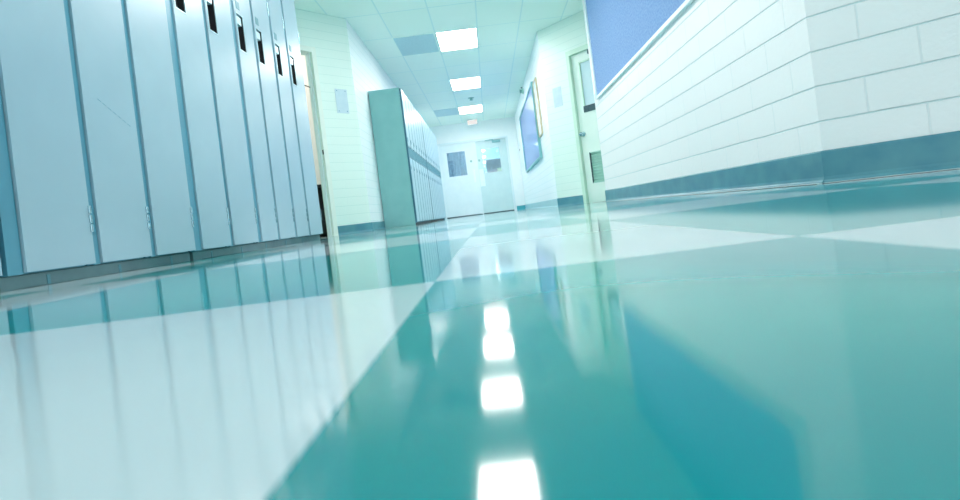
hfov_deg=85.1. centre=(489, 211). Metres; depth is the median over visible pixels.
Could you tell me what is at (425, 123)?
locker
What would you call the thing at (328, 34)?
wall
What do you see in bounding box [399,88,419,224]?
locker
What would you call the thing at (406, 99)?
locker
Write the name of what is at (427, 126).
locker
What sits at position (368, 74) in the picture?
wall
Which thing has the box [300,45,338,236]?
door
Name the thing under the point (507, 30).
ceiling
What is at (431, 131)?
locker
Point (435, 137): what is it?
locker
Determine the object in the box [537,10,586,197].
wall
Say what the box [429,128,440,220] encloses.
locker
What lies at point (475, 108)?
recessed light
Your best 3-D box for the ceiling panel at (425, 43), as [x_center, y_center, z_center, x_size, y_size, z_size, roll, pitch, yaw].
[-1.095,-2.519,7.920,0.606,0.010,0.886,-7,0,0]
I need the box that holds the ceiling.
[294,0,582,126]
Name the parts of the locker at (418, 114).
door, door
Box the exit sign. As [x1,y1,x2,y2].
[467,119,477,125]
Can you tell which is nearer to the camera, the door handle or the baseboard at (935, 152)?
the baseboard at (935, 152)
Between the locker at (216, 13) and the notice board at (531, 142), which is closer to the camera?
the locker at (216, 13)
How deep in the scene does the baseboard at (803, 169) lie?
3.09 m
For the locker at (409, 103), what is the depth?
8.13 m
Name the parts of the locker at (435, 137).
door, door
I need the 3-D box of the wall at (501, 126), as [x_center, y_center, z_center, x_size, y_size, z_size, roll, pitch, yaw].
[-0.378,-1.253,15.210,2.800,2.700,0.120,-7,0,0]
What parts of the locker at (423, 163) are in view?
door, door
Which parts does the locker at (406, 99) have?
door, door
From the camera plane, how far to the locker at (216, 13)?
3.08 m
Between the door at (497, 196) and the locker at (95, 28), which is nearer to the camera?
the locker at (95, 28)
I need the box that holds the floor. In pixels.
[0,169,959,499]
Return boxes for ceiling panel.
[392,32,439,56]
[434,108,458,116]
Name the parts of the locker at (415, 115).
door, door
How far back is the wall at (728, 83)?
3.29 m
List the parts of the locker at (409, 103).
door, door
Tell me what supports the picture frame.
attached to the wall at (539, 184)
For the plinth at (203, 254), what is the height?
0.044 m
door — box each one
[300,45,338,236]
[438,142,483,218]
[475,138,513,213]
[565,44,605,203]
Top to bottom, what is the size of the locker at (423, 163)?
1.950 m
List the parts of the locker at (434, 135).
door, door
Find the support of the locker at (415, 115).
on the floor
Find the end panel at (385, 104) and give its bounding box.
[368,88,415,228]
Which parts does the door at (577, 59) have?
frame, pane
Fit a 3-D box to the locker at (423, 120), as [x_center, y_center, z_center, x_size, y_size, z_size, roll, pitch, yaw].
[-1.361,-0.753,10.059,0.466,1.950,0.305,-7,0,0]
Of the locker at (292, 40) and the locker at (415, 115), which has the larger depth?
the locker at (415, 115)
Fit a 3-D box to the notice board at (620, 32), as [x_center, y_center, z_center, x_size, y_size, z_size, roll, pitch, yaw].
[1.241,-2.044,4.580,0.028,1.340,3.680,-7,0,0]
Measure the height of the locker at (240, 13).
2.205 m
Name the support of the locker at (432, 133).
on the floor
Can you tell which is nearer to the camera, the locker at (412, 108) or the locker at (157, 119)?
the locker at (157, 119)
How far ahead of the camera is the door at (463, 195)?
15.16 m
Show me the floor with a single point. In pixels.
(794, 342)
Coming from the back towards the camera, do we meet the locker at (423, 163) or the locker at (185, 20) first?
the locker at (423, 163)
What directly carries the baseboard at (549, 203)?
attached to the wall at (539, 184)
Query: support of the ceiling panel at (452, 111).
attached to the ceiling
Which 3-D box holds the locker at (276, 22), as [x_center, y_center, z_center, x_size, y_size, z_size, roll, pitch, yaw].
[-1.773,-0.875,4.033,0.418,2.205,0.294,-7,0,0]
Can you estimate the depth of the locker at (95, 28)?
2.06 m
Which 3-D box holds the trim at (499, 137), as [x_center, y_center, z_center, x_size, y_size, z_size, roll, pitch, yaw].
[-0.375,-0.991,15.203,2.060,2.180,0.135,-7,0,0]
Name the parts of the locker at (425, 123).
door, door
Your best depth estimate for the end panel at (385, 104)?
7.38 m
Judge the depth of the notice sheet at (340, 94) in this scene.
6.45 m
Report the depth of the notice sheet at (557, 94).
7.81 m
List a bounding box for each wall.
[295,8,370,225]
[301,55,320,184]
[346,20,396,221]
[429,117,525,218]
[515,33,557,203]
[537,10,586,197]
[582,0,822,189]
[804,0,959,150]
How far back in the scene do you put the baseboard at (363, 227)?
6.41 m
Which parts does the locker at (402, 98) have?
door, rail, door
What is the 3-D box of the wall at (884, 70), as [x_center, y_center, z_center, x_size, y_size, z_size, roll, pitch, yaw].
[1.990,-1.548,1.784,1.705,2.700,0.120,-7,0,43]
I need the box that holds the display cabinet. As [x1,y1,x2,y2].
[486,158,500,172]
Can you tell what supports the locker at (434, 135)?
on the floor
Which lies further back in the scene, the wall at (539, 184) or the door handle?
the door handle
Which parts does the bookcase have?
panel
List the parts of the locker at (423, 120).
door, door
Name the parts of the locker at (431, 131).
door, door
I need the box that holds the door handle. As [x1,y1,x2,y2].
[479,169,485,185]
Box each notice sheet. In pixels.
[334,89,348,113]
[552,86,562,107]
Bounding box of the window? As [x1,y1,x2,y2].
[447,151,467,176]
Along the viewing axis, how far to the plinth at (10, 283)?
1.89 m
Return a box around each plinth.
[0,252,189,292]
[163,235,319,260]
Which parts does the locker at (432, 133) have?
door, door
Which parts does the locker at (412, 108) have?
door, door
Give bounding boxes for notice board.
[519,81,542,172]
[584,0,693,98]
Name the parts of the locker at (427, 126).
door, door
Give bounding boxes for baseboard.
[338,222,372,234]
[372,221,385,230]
[444,205,525,218]
[525,199,557,208]
[557,195,583,206]
[605,151,823,201]
[821,131,959,183]
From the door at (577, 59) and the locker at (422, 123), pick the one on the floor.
the locker at (422, 123)
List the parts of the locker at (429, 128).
door, door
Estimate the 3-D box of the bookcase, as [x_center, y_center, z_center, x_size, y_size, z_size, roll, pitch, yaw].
[-2.052,-0.027,7.113,0.300,0.680,0.800,-7,0,44]
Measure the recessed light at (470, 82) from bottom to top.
0.012 m
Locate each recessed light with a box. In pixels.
[435,27,477,51]
[449,76,480,90]
[458,104,482,113]
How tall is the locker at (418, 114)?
1.950 m
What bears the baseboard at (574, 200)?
attached to the wall at (565, 35)
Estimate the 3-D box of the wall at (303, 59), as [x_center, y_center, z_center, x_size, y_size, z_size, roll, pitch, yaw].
[-2.464,-0.993,7.418,2.080,2.700,0.101,-7,0,44]
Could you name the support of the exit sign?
hanging from the ceiling
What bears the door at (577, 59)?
in the wall at (565, 35)
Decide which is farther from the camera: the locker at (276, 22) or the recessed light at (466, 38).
the recessed light at (466, 38)
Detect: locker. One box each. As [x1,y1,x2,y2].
[0,0,95,276]
[63,0,151,264]
[121,0,195,256]
[165,0,231,251]
[201,0,258,246]
[229,0,278,242]
[249,0,295,239]
[266,0,308,237]
[280,0,322,235]
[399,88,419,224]
[404,94,422,224]
[407,98,424,223]
[410,102,426,222]
[413,107,429,222]
[416,110,431,222]
[418,114,432,221]
[421,117,434,221]
[423,120,436,221]
[425,123,438,220]
[427,126,439,220]
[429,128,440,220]
[431,131,442,220]
[432,133,443,219]
[434,135,444,219]
[435,137,445,219]
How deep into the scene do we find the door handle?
15.19 m
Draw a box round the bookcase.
[317,184,327,236]
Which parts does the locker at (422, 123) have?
door, door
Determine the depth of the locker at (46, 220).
1.73 m
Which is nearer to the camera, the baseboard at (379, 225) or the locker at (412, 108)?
the baseboard at (379, 225)
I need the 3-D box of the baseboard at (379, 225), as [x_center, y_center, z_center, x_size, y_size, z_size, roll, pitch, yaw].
[-1.475,0.189,6.990,0.022,0.110,0.780,-7,0,0]
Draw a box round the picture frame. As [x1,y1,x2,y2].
[532,77,542,136]
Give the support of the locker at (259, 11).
on the floor
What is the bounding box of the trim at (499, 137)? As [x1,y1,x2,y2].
[437,136,515,218]
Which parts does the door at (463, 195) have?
pull handle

